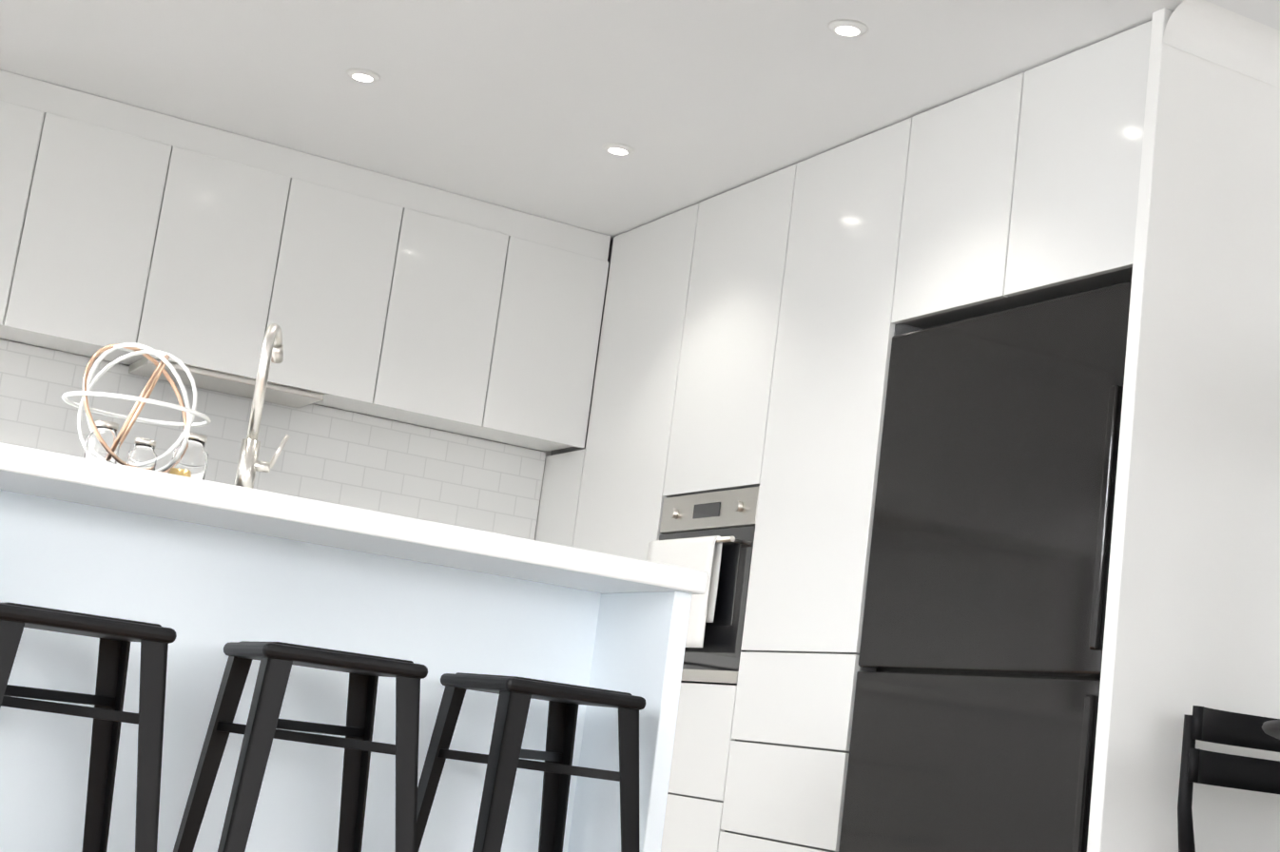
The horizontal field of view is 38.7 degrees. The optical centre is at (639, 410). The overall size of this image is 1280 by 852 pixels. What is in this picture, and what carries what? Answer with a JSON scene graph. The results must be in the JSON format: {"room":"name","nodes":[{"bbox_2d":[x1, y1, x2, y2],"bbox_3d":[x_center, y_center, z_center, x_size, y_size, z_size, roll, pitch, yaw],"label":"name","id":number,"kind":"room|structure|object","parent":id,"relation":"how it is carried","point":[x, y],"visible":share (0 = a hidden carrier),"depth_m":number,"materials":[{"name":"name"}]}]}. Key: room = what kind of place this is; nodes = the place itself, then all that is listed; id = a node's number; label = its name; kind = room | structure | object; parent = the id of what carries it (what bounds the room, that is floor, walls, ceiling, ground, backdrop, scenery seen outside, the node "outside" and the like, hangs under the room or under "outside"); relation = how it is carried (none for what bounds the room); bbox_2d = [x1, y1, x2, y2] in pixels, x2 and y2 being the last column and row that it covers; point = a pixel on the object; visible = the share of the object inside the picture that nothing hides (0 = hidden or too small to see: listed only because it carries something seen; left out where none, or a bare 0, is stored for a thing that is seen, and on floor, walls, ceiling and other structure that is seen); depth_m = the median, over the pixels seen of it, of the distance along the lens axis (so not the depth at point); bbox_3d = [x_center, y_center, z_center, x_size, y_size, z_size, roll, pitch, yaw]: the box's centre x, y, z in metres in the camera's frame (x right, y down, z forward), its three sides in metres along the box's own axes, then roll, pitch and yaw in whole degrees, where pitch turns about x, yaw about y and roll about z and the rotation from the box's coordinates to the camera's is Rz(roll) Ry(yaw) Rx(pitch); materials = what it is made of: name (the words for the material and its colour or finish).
{"room":"kitchen","nodes":[
{"label":"kitchen","id":0,"kind":"room"},
{"bbox_2d":[0,339,545,540],"bbox_3d":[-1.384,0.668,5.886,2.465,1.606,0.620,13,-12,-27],"label":"tile backsplash","id":1,"kind":"structure","parent":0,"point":[348,458],"depth_m":6.42,"materials":[{"name":"white tile"}]},
{"bbox_2d":[0,338,551,540],"bbox_3d":[-1.770,0.265,6.168,4.550,2.400,0.150,13,-12,-27],"label":"wall","id":2,"kind":"structure","parent":0,"point":[548,454],"depth_m":6.60,"materials":[{"name":"white paint"}]},
{"bbox_2d":[0,69,57,331],"bbox_3d":[-2.181,-0.686,5.777,0.409,0.788,0.330,13,-12,-27],"label":"upper cabinet","id":3,"kind":"object","parent":2,"relation":"attached to","point":[26,103],"depth_m":5.72,"materials":[{"name":"white paint"}]},
{"bbox_2d":[0,85,182,364],"bbox_3d":[-1.825,-0.606,5.962,0.408,0.788,0.330,13,-12,-27],"label":"upper cabinet","id":4,"kind":"object","parent":2,"relation":"attached to","point":[87,274],"depth_m":5.83,"materials":[{"name":"white paint"}]},
{"bbox_2d":[121,119,300,392],"bbox_3d":[-1.470,-0.526,6.146,0.408,0.788,0.330,13,-12,-27],"label":"upper cabinet","id":5,"kind":"object","parent":2,"relation":"attached to","point":[207,256],"depth_m":6.01,"materials":[{"name":"white paint"}]},
{"bbox_2d":[235,151,414,411],"bbox_3d":[-1.114,-0.446,6.330,0.409,0.788,0.330,13,-12,-27],"label":"upper cabinet","id":6,"kind":"object","parent":2,"relation":"attached to","point":[348,223],"depth_m":6.19,"materials":[{"name":"white paint"}]},
{"bbox_2d":[352,182,517,434],"bbox_3d":[-0.759,-0.365,6.514,0.408,0.788,0.330,13,-12,-27],"label":"upper cabinet","id":7,"kind":"object","parent":2,"relation":"attached to","point":[447,316],"depth_m":6.38,"materials":[{"name":"white paint"}]},
{"bbox_2d":[463,211,610,451],"bbox_3d":[-0.404,-0.285,6.698,0.406,0.788,0.330,13,-12,-27],"label":"upper cabinet","id":8,"kind":"object","parent":2,"relation":"attached to","point":[544,374],"depth_m":6.56,"materials":[{"name":"white paint"}]},
{"bbox_2d":[0,0,1279,239],"bbox_3d":[0.800,-1.468,1.962,4.550,0.080,10.300,13,-12,-27],"label":"ceiling","id":9,"kind":"structure","parent":0,"point":[531,106],"depth_m":5.25,"materials":[{"name":"white paint"}]},
{"bbox_2d":[345,68,380,82],"bbox_3d":[-0.818,-0.988,5.375,0.104,0.010,0.104,13,-12,-27],"label":"recessed light","id":10,"kind":"object","parent":9,"relation":"in","point":[363,75],"visible":1,"depth_m":5.36,"materials":[{"name":"white"}]},
{"bbox_2d":[601,142,634,155],"bbox_3d":[-0.069,-0.823,5.741,0.104,0.010,0.104,13,-12,-27],"label":"recessed light","id":11,"kind":"object","parent":9,"relation":"in","point":[616,148],"visible":1,"depth_m":5.72,"materials":[{"name":"white"}]},
{"bbox_2d":[827,19,868,37],"bbox_3d":[0.524,-0.963,4.592,0.104,0.010,0.104,13,-12,-27],"label":"recessed light","id":12,"kind":"object","parent":9,"relation":"in","point":[848,28],"visible":1,"depth_m":4.58,"materials":[{"name":"white"}]},
{"bbox_2d":[1086,8,1279,851],"bbox_3d":[1.335,0.291,4.187,0.620,2.400,0.040,13,-12,-27],"label":"wall","id":13,"kind":"structure","parent":0,"point":[1192,611],"depth_m":4.16,"materials":[{"name":"white paint"}]},
{"bbox_2d":[1162,0,1279,88],"bbox_3d":[1.463,-0.854,4.317,0.510,0.087,0.091,13,-12,-27],"label":"crown molding","id":14,"kind":"structure","parent":13,"relation":"attached to","point":[1223,37],"depth_m":4.20,"materials":[{"name":"white paint"}]},
{"bbox_3d":[0.491,0.941,1.510,4.550,0.060,10.300,13,-12,-27],"label":"floor","id":15,"kind":"structure","parent":0,"visible":0},
{"bbox_2d":[0,601,176,851],"bbox_3d":[-1.025,0.670,3.069,0.410,0.661,0.410,13,-12,-29],"label":"stool","id":16,"kind":"object","parent":15,"relation":"on","point":[106,713],"visible":1,"depth_m":3.05,"materials":[{"name":"black wood"}]},
{"bbox_2d":[173,640,427,851],"bbox_3d":[-0.621,0.763,3.290,0.410,0.661,0.410,12,-12,-25],"label":"stool","id":17,"kind":"object","parent":15,"relation":"on","point":[259,730],"visible":1,"depth_m":3.26,"materials":[{"name":"black wood"}]},
{"bbox_2d":[0,472,691,851],"bbox_3d":[-0.810,0.689,3.610,1.516,0.875,0.845,13,-12,-27],"label":"kitchen island","id":18,"kind":"object","parent":15,"relation":"on","point":[205,570],"depth_m":3.58,"materials":[{"name":"white stone"}]},
{"bbox_2d":[0,442,707,594],"bbox_3d":[-0.749,0.240,3.688,1.540,0.045,0.900,13,-12,-27],"label":"island countertop","id":19,"kind":"structure","parent":18,"relation":"on","point":[17,460],"depth_m":3.29,"materials":[{"name":"white stone"}]},
{"bbox_2d":[61,342,211,480],"bbox_3d":[-0.983,0.018,3.610,0.324,0.298,0.289,13,-12,-27],"label":"decorative sphere","id":20,"kind":"object","parent":19,"relation":"on","point":[105,441],"visible":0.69,"depth_m":3.56,"materials":[{"name":"white metal"}]},
{"bbox_2d":[234,323,290,488],"bbox_3d":[-0.783,0.016,3.752,0.095,0.406,0.150,13,-12,-27],"label":"faucet","id":21,"kind":"object","parent":19,"relation":"on","point":[250,464],"visible":0.83,"depth_m":3.70,"materials":[{"name":"silver metal"}]},
{"bbox_2d":[415,672,645,851],"bbox_3d":[-0.232,0.854,3.508,0.410,0.661,0.410,13,-12,-30],"label":"stool","id":22,"kind":"object","parent":15,"relation":"on","point":[503,761],"visible":1,"depth_m":3.49,"materials":[{"name":"black wood"}]},
{"bbox_2d":[534,446,580,545],"bbox_3d":[-0.067,0.598,6.777,0.596,2.398,0.330,13,-12,-27],"label":"tall cabinet","id":23,"kind":"object","parent":15,"relation":"on","point":[559,475],"depth_m":6.70,"materials":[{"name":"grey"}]},
{"bbox_2d":[564,205,694,561],"bbox_3d":[0.161,0.549,6.359,0.596,2.398,0.626,13,-12,-27],"label":"tall cabinet","id":24,"kind":"object","parent":15,"relation":"on","point":[618,465],"depth_m":6.34,"materials":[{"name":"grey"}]},
{"bbox_2d":[648,166,789,851],"bbox_3d":[0.453,0.486,5.824,0.596,2.398,0.600,13,-12,-27],"label":"tall cabinet","id":25,"kind":"object","parent":15,"relation":"on","point":[749,330],"depth_m":5.76,"materials":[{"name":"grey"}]},
{"bbox_2d":[646,485,759,685],"bbox_3d":[0.393,0.592,5.779,0.607,0.592,0.592,13,-12,-27],"label":"oven","id":26,"kind":"object","parent":25,"relation":"in","point":[711,534],"visible":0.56,"depth_m":5.54,"materials":[{"name":"silver glass"}]},
{"bbox_2d":[709,120,903,851],"bbox_3d":[0.736,0.424,5.304,0.596,2.398,0.590,13,-12,-27],"label":"tall cabinet","id":27,"kind":"object","parent":15,"relation":"on","point":[784,714],"depth_m":5.21,"materials":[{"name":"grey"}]},
{"bbox_2d":[827,76,1013,851],"bbox_3d":[0.989,0.369,4.838,0.596,2.398,0.477,13,-12,-27],"label":"tall cabinet","id":28,"kind":"object","parent":15,"relation":"on","point":[947,220],"depth_m":4.89,"materials":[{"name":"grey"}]},
{"bbox_2d":[838,280,1131,851],"bbox_3d":[1.046,0.654,4.559,0.578,1.755,0.940,13,-12,-27],"label":"fridge","id":29,"kind":"object","parent":15,"relation":"on","point":[975,712],"visible":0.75,"depth_m":4.43,"materials":[{"name":"black metal"}]},
{"bbox_2d":[994,19,1152,311],"bbox_3d":[1.217,0.320,4.421,0.596,2.398,0.478,13,-12,-27],"label":"tall cabinet","id":30,"kind":"object","parent":15,"relation":"on","point":[1070,196],"depth_m":4.46,"materials":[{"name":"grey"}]},
{"bbox_2d":[1177,705,1279,851],"bbox_3d":[1.365,1.028,3.707,0.457,0.797,0.469,9,-11,-9],"label":"chair","id":31,"kind":"object","parent":15,"relation":"on","point":[1197,766],"visible":0.98,"depth_m":3.90,"materials":[{"name":"black wood"}]},
{"bbox_2d":[1261,719,1279,739],"bbox_3d":[1.522,0.945,3.010,0.980,0.740,0.980,13,-12,-27],"label":"table","id":32,"kind":"object","parent":15,"relation":"on","point":[1271,728],"visible":1,"depth_m":3.15,"materials":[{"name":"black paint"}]}
]}

